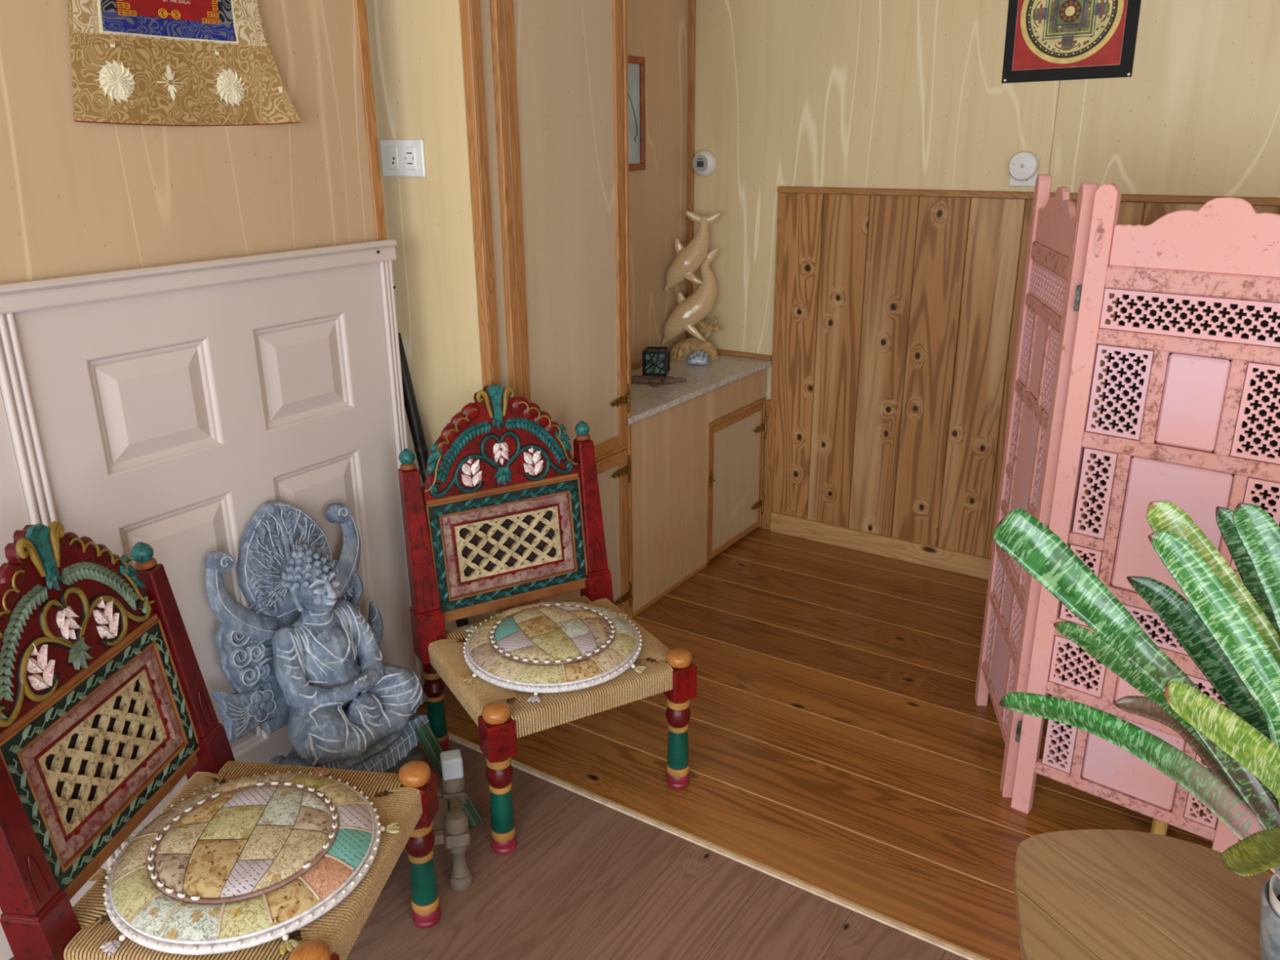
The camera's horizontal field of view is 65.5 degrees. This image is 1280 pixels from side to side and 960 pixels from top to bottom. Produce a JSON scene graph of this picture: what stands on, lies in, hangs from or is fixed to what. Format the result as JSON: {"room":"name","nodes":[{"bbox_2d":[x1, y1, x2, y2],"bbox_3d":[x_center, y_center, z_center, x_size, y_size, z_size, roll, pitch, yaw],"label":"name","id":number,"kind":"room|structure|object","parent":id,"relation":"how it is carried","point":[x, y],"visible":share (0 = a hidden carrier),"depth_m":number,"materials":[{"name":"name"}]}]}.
{"room":"living room","nodes":[
{"label":"living room","id":0,"kind":"room"},
{"bbox_2d":[0,0,386,284],"bbox_3d":[-1.782,0.034,0.857,0.126,2.400,4.064,12,23,32],"label":"wall","id":1,"kind":"structure","parent":0,"point":[77,197],"depth_m":1.96,"materials":[{"name":"brown wood"}]},
{"bbox_2d":[0,390,106,959],"bbox_3d":[-1.330,0.386,1.542,0.040,1.256,0.830,12,23,32],"label":"door leaf","id":2,"kind":"structure","parent":1,"relation":"in","point":[14,516],"depth_m":1.77,"materials":[{"name":"white paint"}]},
{"bbox_2d":[67,0,301,125],"bbox_3d":[-0.871,-1.034,1.826,0.039,0.726,0.467,13,23,35],"label":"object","id":3,"kind":"object","parent":1,"relation":"attached to","point":[135,62],"visible":1,"depth_m":1.89,"materials":[{"name":"gold fabric"}]},
{"bbox_2d":[0,239,426,869],"bbox_3d":[-0.847,0.143,2.231,0.040,1.256,0.919,12,23,32],"label":"door leaf","id":4,"kind":"structure","parent":1,"relation":"in","point":[162,407],"depth_m":2.09,"materials":[{"name":"white paint"}]},
{"bbox_2d":[8,526,1273,959],"bbox_3d":[0.360,1.315,0.871,4.350,0.060,5.840,12,23,32],"label":"floor","id":5,"kind":"structure","parent":0,"point":[842,746],"depth_m":2.36,"materials":[{"name":"brown wood"}]},
{"bbox_2d":[0,520,440,959],"bbox_3d":[-0.700,0.519,1.681,0.545,0.928,0.532,2,19,7],"label":"chair","id":6,"kind":"object","parent":5,"relation":"on","point":[106,705],"visible":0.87,"depth_m":1.63,"materials":[{"name":"paint"}]},
{"bbox_2d":[88,768,399,955],"bbox_3d":[-0.668,0.611,1.694,0.490,0.062,0.464,-1,19,0],"label":"cushion","id":7,"kind":"object","parent":6,"relation":"on","point":[242,863],"visible":0.99,"depth_m":1.61,"materials":[{"name":"fabric"}]},
{"bbox_2d":[204,500,431,774],"bbox_3d":[-0.700,0.431,2.228,0.320,0.752,0.441,12,22,31],"label":"carving","id":8,"kind":"object","parent":5,"relation":"on","point":[303,655],"visible":0.86,"depth_m":2.17,"materials":[{"name":"grey stone"}]},
{"bbox_2d":[246,688,275,720],"bbox_3d":[-0.822,0.488,2.160,0.022,0.070,0.068,1,16,35],"label":"flower","id":9,"kind":"object","parent":8,"relation":"on","point":[260,703],"depth_m":2.16,"materials":[{"name":"grey stone"}]},
{"bbox_2d":[398,332,468,627],"bbox_3d":[-0.543,0.121,2.679,0.242,1.024,0.036,12,23,32],"label":"pole","id":10,"kind":"object","parent":5,"relation":"on","point":[420,448],"visible":0.34,"depth_m":2.60,"materials":[{"name":"paint"}]},
{"bbox_2d":[403,774,472,891],"bbox_3d":[-0.492,0.758,2.126,0.250,0.181,0.190,-5,20,-12],"label":"candle holder","id":11,"kind":"object","parent":5,"relation":"on","point":[451,828],"visible":0.43,"depth_m":2.08,"materials":[{"name":"grey wood"}]},
{"bbox_2d":[440,749,463,781],"bbox_3d":[-0.411,0.618,2.175,0.044,0.051,0.055,-6,20,-15],"label":"carved block","id":12,"kind":"object","parent":11,"relation":"on","point":[451,763],"visible":1,"depth_m":2.15,"materials":[{"name":"white stone"}]},
{"bbox_2d":[415,723,482,828],"bbox_3d":[-0.439,0.678,2.290,0.164,0.211,0.034,12,23,32],"label":"green slat","id":13,"kind":"object","parent":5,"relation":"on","point":[425,734],"visible":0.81,"depth_m":2.28,"materials":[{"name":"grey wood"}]},
{"bbox_2d":[365,0,633,630],"bbox_3d":[-0.402,-0.637,2.765,0.515,2.398,0.622,12,23,32],"label":"wall","id":14,"kind":"structure","parent":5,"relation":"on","point":[511,264],"depth_m":2.53,"materials":[{"name":"beige paint"}]},
{"bbox_2d":[379,138,426,177],"bbox_3d":[-0.584,-0.789,2.442,0.146,0.088,0.014,12,23,32],"label":"switch plate","id":15,"kind":"object","parent":14,"relation":"attached to","point":[405,157],"visible":1,"depth_m":2.44,"materials":[{"name":"white plastic"}]},
{"bbox_2d":[386,146,398,168],"bbox_3d":[-0.609,-0.793,2.454,0.034,0.052,0.003,12,23,32],"label":"socket","id":16,"kind":"object","parent":15,"relation":"attached to","point":[392,152],"depth_m":2.45,"materials":[{"name":"white plastic"}]},
{"bbox_2d":[397,383,697,854],"bbox_3d":[-0.227,0.276,2.371,0.532,0.928,0.545,-11,22,-28],"label":"chair","id":17,"kind":"object","parent":5,"relation":"on","point":[504,515],"visible":0.9,"depth_m":2.43,"materials":[{"name":"paint"}]},
{"bbox_2d":[461,601,646,702],"bbox_3d":[-0.217,0.371,2.376,0.476,0.062,0.450,-11,22,-28],"label":"cushion","id":18,"kind":"object","parent":17,"relation":"on","point":[543,646],"visible":1,"depth_m":2.29,"materials":[{"name":"fabric"}]},
{"bbox_2d":[631,368,767,617],"bbox_3d":[0.090,-0.022,3.627,0.385,0.664,0.933,12,23,32],"label":"base cabinet","id":19,"kind":"object","parent":5,"relation":"on","point":[697,462],"visible":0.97,"depth_m":3.48,"materials":[{"name":"brown wood"}]},
{"bbox_2d":[627,354,772,424],"bbox_3d":[0.079,-0.345,3.508,0.378,0.020,0.972,12,23,32],"label":"countertop","id":20,"kind":"structure","parent":19,"relation":"on","point":[647,400],"depth_m":3.46,"materials":[{"name":"grey stone"}]},
{"bbox_2d":[631,375,687,386],"bbox_3d":[0.043,-0.350,3.453,0.215,0.028,0.134,12,23,32],"label":"driftwood","id":21,"kind":"object","parent":20,"relation":"on","point":[653,380],"visible":0.78,"depth_m":3.43,"materials":[{"name":"brown wood"}]},
{"bbox_2d":[642,346,670,376],"bbox_3d":[0.058,-0.418,3.504,0.086,0.088,0.086,3,19,9],"label":"cube","id":22,"kind":"object","parent":21,"relation":"on","point":[655,360],"visible":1,"depth_m":3.47,"materials":[{"name":"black glass"}]},
{"bbox_2d":[661,210,722,360],"bbox_3d":[0.195,-0.725,3.731,0.231,0.550,0.116,1,19,3],"label":"sculpture","id":23,"kind":"object","parent":20,"relation":"on","point":[691,311],"visible":1,"depth_m":3.71,"materials":[{"name":"brown wood"}]},
{"bbox_2d":[686,351,710,365],"bbox_3d":[0.218,-0.454,3.711,0.090,0.053,0.052,1,19,3],"label":"stone","id":24,"kind":"object","parent":20,"relation":"on","point":[697,357],"visible":1,"depth_m":3.69,"materials":[{"name":"white stone"}]},
{"bbox_2d":[448,733,984,959],"bbox_3d":[1.053,1.014,1.658,4.122,0.023,0.013,12,23,32],"label":"trim","id":25,"kind":"structure","parent":5,"relation":"attached to","point":[854,908],"depth_m":2.17,"materials":[{"name":"beige wood"}]},
{"bbox_2d":[974,173,1279,852],"bbox_3d":[1.165,0.095,2.134,0.930,1.407,0.444,14,24,37],"label":"folding screen","id":26,"kind":"object","parent":5,"relation":"on","point":[1192,406],"visible":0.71,"depth_m":1.99,"materials":[{"name":"pink paint"}]},
{"bbox_2d":[1013,829,1272,959],"bbox_3d":[0.748,0.874,1.358,0.576,0.452,0.608,12,23,32],"label":"side table","id":27,"kind":"object","parent":5,"relation":"on","point":[1080,894],"visible":0.93,"depth_m":1.44,"materials":[{"name":"brown wood"}]},
{"bbox_2d":[993,500,1279,959],"bbox_3d":[0.807,0.363,1.269,0.756,0.571,0.587,12,23,32],"label":"bromeliad","id":28,"kind":"object","parent":27,"relation":"on","point":[1229,628],"visible":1,"depth_m":1.36,"materials":[{"name":"green plant"}]},
{"bbox_2d":[1259,877,1279,959],"bbox_3d":[0.861,0.599,1.267,0.142,0.126,0.142,12,23,32],"label":"pot","id":29,"kind":"object","parent":27,"relation":"on","point":[1269,919],"depth_m":1.26,"materials":[{"name":"grey ceramic"}]},
{"bbox_2d":[626,0,688,364],"bbox_3d":[-0.120,-0.885,3.471,0.100,2.400,0.960,12,23,32],"label":"wall","id":30,"kind":"structure","parent":0,"point":[657,30],"depth_m":3.60,"materials":[{"name":"brown wood"}]},
{"bbox_2d":[627,55,645,170],"bbox_3d":[-0.070,-1.222,3.324,0.018,0.364,0.300,12,23,32],"label":"framed print","id":31,"kind":"object","parent":30,"relation":"attached to","point":[636,64],"visible":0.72,"depth_m":3.41},
{"bbox_2d":[631,351,671,369],"bbox_3d":[-0.068,-0.397,3.603,0.017,0.018,0.928,12,23,32],"label":"trim","id":32,"kind":"structure","parent":30,"relation":"attached to","point":[638,364],"depth_m":3.67,"materials":[{"name":"brown wood"}]},
{"bbox_2d":[692,0,1279,557],"bbox_3d":[1.954,-0.628,2.762,4.350,2.450,0.130,12,23,32],"label":"wall","id":33,"kind":"structure","parent":0,"point":[870,234],"depth_m":3.39,"materials":[{"name":"brown wood"}]},
{"bbox_2d":[685,0,695,338],"bbox_3d":[0.190,-1.335,3.695,0.024,1.700,0.016,12,23,32],"label":"trim","id":34,"kind":"structure","parent":33,"relation":"attached to","point":[691,12],"depth_m":3.69,"materials":[{"name":"brown wood"}]},
{"bbox_2d":[692,150,716,176],"bbox_3d":[0.235,-1.176,3.700,0.094,0.094,0.046,12,23,32],"label":"thermostat","id":35,"kind":"object","parent":33,"relation":"attached to","point":[704,162],"visible":1,"depth_m":3.68,"materials":[{"name":"white plastic"}]},
{"bbox_2d":[715,348,771,360],"bbox_3d":[0.351,-0.494,3.876,0.353,0.018,0.017,12,23,32],"label":"trim","id":36,"kind":"structure","parent":33,"relation":"attached to","point":[724,352],"depth_m":3.83,"materials":[{"name":"brown wood"}]},
{"bbox_2d":[769,511,991,579],"bbox_3d":[2.137,0.502,2.966,3.862,0.079,0.032,12,23,32],"label":"baseboard","id":37,"kind":"structure","parent":33,"relation":"attached to","point":[939,557],"depth_m":3.72,"materials":[{"name":"brown wood"}]},
{"bbox_2d":[1008,155,1039,186],"bbox_3d":[1.203,-0.967,3.119,0.084,0.092,0.009,12,23,32],"label":"wall socket","id":38,"kind":"object","parent":33,"relation":"attached to","point":[1030,182],"visible":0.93,"depth_m":3.12,"materials":[{"name":"white plastic"}]},
{"bbox_2d":[1008,151,1038,180],"bbox_3d":[1.193,-0.978,3.100,0.088,0.088,0.026,12,23,32],"label":"plug","id":39,"kind":"object","parent":38,"relation":"attached to","point":[1024,165],"visible":1,"depth_m":3.09,"materials":[{"name":"white plastic"}]},
{"bbox_2d":[1001,0,1141,83],"bbox_3d":[1.267,-1.387,2.922,0.368,0.398,0.015,11,22,32],"label":"picture","id":40,"kind":"object","parent":33,"relation":"attached to","point":[1046,40],"visible":1,"depth_m":2.95,"materials":[{"name":"black fabric"}]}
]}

